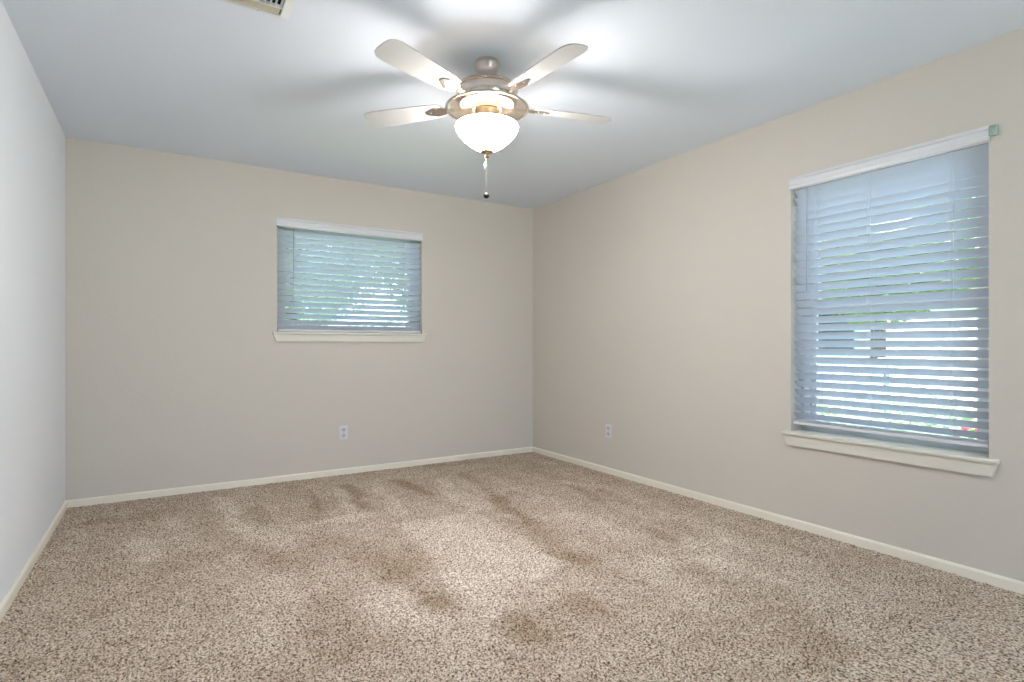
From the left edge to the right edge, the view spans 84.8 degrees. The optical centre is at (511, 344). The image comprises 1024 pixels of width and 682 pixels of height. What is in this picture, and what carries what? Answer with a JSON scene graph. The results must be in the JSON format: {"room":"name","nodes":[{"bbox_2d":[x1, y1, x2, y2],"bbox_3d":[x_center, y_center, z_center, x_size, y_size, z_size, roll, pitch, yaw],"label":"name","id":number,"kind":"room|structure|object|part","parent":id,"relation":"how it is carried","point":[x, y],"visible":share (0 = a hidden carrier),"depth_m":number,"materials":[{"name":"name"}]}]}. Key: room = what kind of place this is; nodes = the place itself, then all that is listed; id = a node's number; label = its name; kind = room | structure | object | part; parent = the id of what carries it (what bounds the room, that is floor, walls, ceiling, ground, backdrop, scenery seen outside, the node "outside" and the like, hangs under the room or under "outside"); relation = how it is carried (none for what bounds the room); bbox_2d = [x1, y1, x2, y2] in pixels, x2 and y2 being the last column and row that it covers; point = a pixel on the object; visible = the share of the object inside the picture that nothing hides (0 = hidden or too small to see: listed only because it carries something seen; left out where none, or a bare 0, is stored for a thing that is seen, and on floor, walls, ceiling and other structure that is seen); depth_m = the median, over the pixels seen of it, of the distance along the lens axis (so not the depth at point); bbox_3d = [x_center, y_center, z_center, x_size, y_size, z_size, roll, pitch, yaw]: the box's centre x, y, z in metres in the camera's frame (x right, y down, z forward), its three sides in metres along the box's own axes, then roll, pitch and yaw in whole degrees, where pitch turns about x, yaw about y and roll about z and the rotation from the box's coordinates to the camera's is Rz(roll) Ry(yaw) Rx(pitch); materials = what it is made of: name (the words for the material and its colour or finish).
{"room":"empty bedroom","nodes":[
{"label":"empty bedroom","id":0,"kind":"room"},
{"bbox_2d":[0,0,65,602],"bbox_3d":[-1.047,-0.099,0.458,0.200,2.540,7.483,0,0,-32],"label":"wall","id":1,"kind":"structure","parent":0,"point":[32,138],"depth_m":2.66,"materials":[{"name":"paint"}]},
{"bbox_2d":[0,501,67,622],"bbox_3d":[-1.006,1.057,0.593,0.013,0.068,7.270,0,0,-32],"label":"baseboard","id":2,"kind":"structure","parent":1,"relation":"attached to","point":[11,594],"depth_m":2.63,"materials":[{"name":"white paint"}]},
{"bbox_2d":[66,137,531,499],"bbox_3d":[-1.419,-0.099,4.750,4.101,2.540,0.200,0,0,-32],"label":"wall","id":3,"kind":"structure","parent":0,"point":[178,375],"depth_m":4.26,"materials":[{"name":"paint"}]},
{"bbox_2d":[65,447,531,507],"bbox_3d":[-1.362,1.057,4.659,3.701,0.068,0.013,0,0,-32],"label":"baseboard","id":4,"kind":"structure","parent":3,"relation":"attached to","point":[90,501],"depth_m":4.36,"materials":[{"name":"white paint"}]},
{"bbox_2d":[339,425,347,439],"bbox_3d":[-1.394,0.726,4.642,0.072,0.116,0.009,0,0,-32],"label":"wall outlet","id":5,"kind":"object","parent":3,"relation":"attached to","point":[343,430],"visible":1,"depth_m":4.64,"materials":[{"name":"white plastic"}]},
{"bbox_2d":[272,226,426,341],"bbox_3d":[-1.357,-0.509,4.754,1.280,0.964,0.209,0,0,-32],"label":"window","id":6,"kind":"structure","parent":3,"relation":"in","point":[279,336],"depth_m":4.68,"materials":[{"name":"metal"}]},
{"bbox_3d":[-1.338,-0.092,4.724,1.280,0.019,0.139,0,0,-32],"label":"sill","id":7,"kind":"part","parent":6,"relation":"part of","materials":[{"name":"beige paint"}]},
{"bbox_2d":[277,217,422,332],"bbox_3d":[-1.332,-0.550,4.714,1.218,0.890,0.081,0,0,-32],"label":"window blind","id":8,"kind":"object","parent":6,"relation":"attached to","point":[281,222],"visible":0.94,"depth_m":4.69,"materials":[{"name":"white plastic"}]},
{"bbox_3d":[-1.339,-0.114,4.725,1.198,0.018,0.052,0,0,-32],"label":"rail","id":9,"kind":"part","parent":8,"relation":"part of","materials":[{"name":"white plastic"}]},
{"bbox_3d":[-1.336,-0.528,4.727,0.002,0.826,0.055,0,0,-32],"label":"ladder cord","id":10,"kind":"part","parent":8,"relation":"part of","materials":[{"name":"white fabric"}]},
{"bbox_2d":[0,452,1023,681],"bbox_3d":[0.557,1.073,1.576,3.752,0.008,7.328,0,0,-32],"label":"floor","id":11,"kind":"structure","parent":0,"point":[529,566],"depth_m":2.43,"materials":[{"name":"carpet"}]},
{"bbox_2d":[1,0,1023,208],"bbox_3d":[0.556,-1.444,1.572,4.901,0.150,8.483,0,0,-32],"label":"ceiling","id":12,"kind":"structure","parent":0,"point":[208,79],"depth_m":2.82,"materials":[{"name":"white paint"}]},
{"bbox_2d":[219,0,294,19],"bbox_3d":[-1.000,-1.362,2.123,0.346,0.014,0.346,0,0,-32],"label":"ceiling vent","id":13,"kind":"object","parent":12,"relation":"in","point":[282,9],"visible":1,"depth_m":2.25,"materials":[{"name":"metal"}]},
{"bbox_2d":[364,39,612,198],"bbox_3d":[-0.090,-1.039,2.688,1.272,0.660,1.242,0,0,-32],"label":"ceiling fan","id":14,"kind":"object","parent":12,"relation":"hanging from","point":[486,105],"visible":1,"depth_m":2.60,"materials":[{"name":"white wood"}]},
{"bbox_3d":[-0.547,-1.167,2.856,0.427,0.032,0.133,0,0,18],"label":"blade","id":15,"kind":"part","parent":14,"relation":"part of","materials":[{"name":"paint"}]},
{"bbox_3d":[-0.386,-1.167,2.354,0.133,0.032,0.427,0,0,36],"label":"blade","id":16,"kind":"part","parent":14,"relation":"part of","materials":[{"name":"paint"}]},
{"bbox_3d":[-0.121,-1.152,2.716,0.268,0.034,0.268,0,0,-32],"label":"rotor plate","id":17,"kind":"part","parent":14,"relation":"part of","materials":[{"name":"gold metal"}]},
{"bbox_3d":[-0.121,-0.999,2.716,0.303,0.122,0.303,0,0,-32],"label":"lamp shade","id":18,"kind":"part","parent":14,"relation":"part of","materials":[{"name":"white glass"}]},
{"bbox_3d":[-0.121,-1.133,2.716,0.384,0.022,0.384,0,0,-32],"label":"dish","id":19,"kind":"part","parent":14,"relation":"part of","materials":[{"name":"silver glass"}]},
{"bbox_3d":[0.142,-1.167,2.353,0.133,0.032,0.427,0,0,-36],"label":"blade","id":20,"kind":"part","parent":14,"relation":"part of","materials":[{"name":"paint"}]},
{"bbox_3d":[0.306,-1.167,2.854,0.427,0.032,0.133,0,0,-18],"label":"blade","id":21,"kind":"part","parent":14,"relation":"part of","materials":[{"name":"paint"}]},
{"bbox_2d":[532,28,1023,581],"bbox_3d":[2.266,-0.099,2.517,0.200,2.540,7.483,0,0,-32],"label":"wall","id":22,"kind":"structure","parent":0,"point":[663,297],"depth_m":3.56,"materials":[{"name":"paint"}]},
{"bbox_2d":[606,424,611,438],"bbox_3d":[0.804,0.718,4.670,0.009,0.116,0.072,0,0,-32],"label":"wall outlet","id":23,"kind":"object","parent":22,"relation":"attached to","point":[608,426],"visible":1,"depth_m":4.66,"materials":[{"name":"white plastic"}]},
{"bbox_2d":[532,447,1023,594],"bbox_3d":[2.126,1.057,2.540,0.013,0.068,7.270,0,0,-32],"label":"baseboard","id":24,"kind":"structure","parent":22,"relation":"attached to","point":[1017,586],"depth_m":3.13,"materials":[{"name":"white paint"}]},
{"bbox_2d":[781,142,999,476],"bbox_3d":[1.958,-0.195,2.957,0.209,1.569,1.020,0,0,-32],"label":"window","id":25,"kind":"structure","parent":22,"relation":"in","point":[974,460],"depth_m":2.86,"materials":[{"name":"metal"}]},
{"bbox_3d":[1.928,0.518,2.938,0.139,0.019,1.020,0,0,-32],"label":"sill","id":26,"kind":"part","parent":25,"relation":"part of","materials":[{"name":"beige paint"}]},
{"bbox_2d":[789,124,997,447],"bbox_3d":[1.925,-0.258,2.919,0.083,1.450,0.974,0,0,-32],"label":"window blind","id":27,"kind":"object","parent":25,"relation":"attached to","point":[922,177],"visible":0.91,"depth_m":2.86,"materials":[{"name":"white plastic"}]},
{"bbox_3d":[1.759,-0.236,3.213,0.055,1.386,0.020,0,0,-32],"label":"ladder cord","id":28,"kind":"part","parent":27,"relation":"part of","materials":[{"name":"white fabric"}]},
{"bbox_3d":[1.907,-0.236,2.975,0.055,1.386,0.020,0,0,-32],"label":"ladder cord","id":29,"kind":"part","parent":27,"relation":"part of","materials":[{"name":"white fabric"}]},
{"bbox_3d":[1.929,0.458,2.939,0.052,0.018,0.924,0,0,-32],"label":"rail","id":30,"kind":"part","parent":27,"relation":"part of","materials":[{"name":"white plastic"}]},
{"bbox_3d":[2.100,-0.236,2.665,0.055,1.386,0.020,0,0,-32],"label":"ladder cord","id":31,"kind":"part","parent":27,"relation":"part of","materials":[{"name":"white fabric"}]},
{"bbox_3d":[2.010,0.122,2.989,0.024,0.718,0.826,0,0,-32],"label":"sash","id":32,"kind":"part","parent":25,"relation":"part of","materials":[{"name":"metal"}]},
{"bbox_3d":[2.031,-0.566,3.002,0.024,0.718,0.826,0,0,-32],"label":"sash","id":33,"kind":"part","parent":25,"relation":"part of","materials":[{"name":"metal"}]},
{"label":"outside","id":34,"kind":"structure","parent":0,"visible":0},
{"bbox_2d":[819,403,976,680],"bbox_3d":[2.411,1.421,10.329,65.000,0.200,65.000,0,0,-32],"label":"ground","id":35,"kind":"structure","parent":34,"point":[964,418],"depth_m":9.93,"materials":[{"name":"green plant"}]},
{"bbox_2d":[285,236,370,324],"bbox_3d":[-3.384,-1.202,8.492,2.667,5.153,2.697,0,0,-32],"label":"tree","id":36,"kind":"object","parent":35,"relation":"on","point":[286,236],"visible":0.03,"depth_m":8.30,"materials":[{"name":"green plant"}]},
{"bbox_2d":[300,244,385,320],"bbox_3d":[-4.659,-1.927,13.126,4.055,6.602,4.113,0,0,-32],"label":"tree","id":37,"kind":"object","parent":35,"relation":"on","point":[369,244],"visible":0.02,"depth_m":13.12,"materials":[{"name":"green plant"}]},
{"bbox_2d":[363,305,406,326],"bbox_3d":[-1.619,0.393,7.723,1.791,1.929,1.844,0,0,4],"label":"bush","id":38,"kind":"object","parent":35,"relation":"on","point":[395,305],"visible":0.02,"depth_m":7.62,"materials":[{"name":"green plant"}]},
{"bbox_2d":[370,244,406,316],"bbox_3d":[-1.239,-1.415,10.528,2.924,5.578,2.916,0,0,-32],"label":"tree","id":39,"kind":"object","parent":35,"relation":"on","point":[370,244],"visible":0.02,"depth_m":10.02,"materials":[{"name":"green plant"}]},
{"bbox_2d":[819,397,844,423],"bbox_3d":[3.267,0.940,6.498,1.122,0.840,1.131,0,0,-32],"label":"bush","id":40,"kind":"object","parent":35,"relation":"on","point":[835,415],"visible":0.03,"depth_m":6.25,"materials":[{"name":"green plant"}]},
{"bbox_2d":[819,357,888,428],"bbox_3d":[3.978,0.761,7.382,0.150,1.220,1.740,0,0,-32],"label":"fence","id":41,"kind":"object","parent":35,"relation":"on","point":[884,366],"visible":0.04,"depth_m":6.91,"materials":[{"name":"white wood"}]},
{"bbox_3d":[4.439,0.761,6.697,0.090,1.220,0.090,0,0,-32],"label":"post","id":42,"kind":"part","parent":41,"relation":"part of","materials":[{"name":"white wood"}]},
{"bbox_2d":[819,237,978,409],"bbox_3d":[10.950,-0.729,12.692,5.000,4.200,14.800,0,0,-32],"label":"neighbor house","id":43,"kind":"structure","parent":35,"relation":"on","point":[889,357],"depth_m":12.17,"materials":[{"name":"white"}]},
{"bbox_3d":[7.918,-0.379,13.810,0.030,0.960,0.960,0,0,-32],"label":"pane","id":44,"kind":"part","parent":43,"relation":"part of","materials":[{"name":"glass"}]},
{"bbox_2d":[822,178,978,357],"bbox_3d":[5.672,-1.622,8.696,3.501,5.992,3.483,0,0,-32],"label":"tree","id":45,"kind":"object","parent":35,"relation":"on","point":[967,178],"visible":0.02,"depth_m":8.06,"materials":[{"name":"green plant"}]},
{"bbox_2d":[833,385,976,438],"bbox_3d":[3.781,0.867,5.288,1.355,0.986,1.311,0,0,-32],"label":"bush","id":46,"kind":"object","parent":35,"relation":"on","point":[923,386],"visible":0.09,"depth_m":5.27,"materials":[{"name":"green plant"}]},
{"bbox_2d":[954,427,976,438],"bbox_3d":[3.423,0.970,4.146,0.325,0.768,0.342,0,0,-32],"label":"bush","id":47,"kind":"object","parent":35,"relation":"on","point":[962,428],"visible":0.03,"depth_m":4.12,"materials":[{"name":"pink plant"}]}
]}

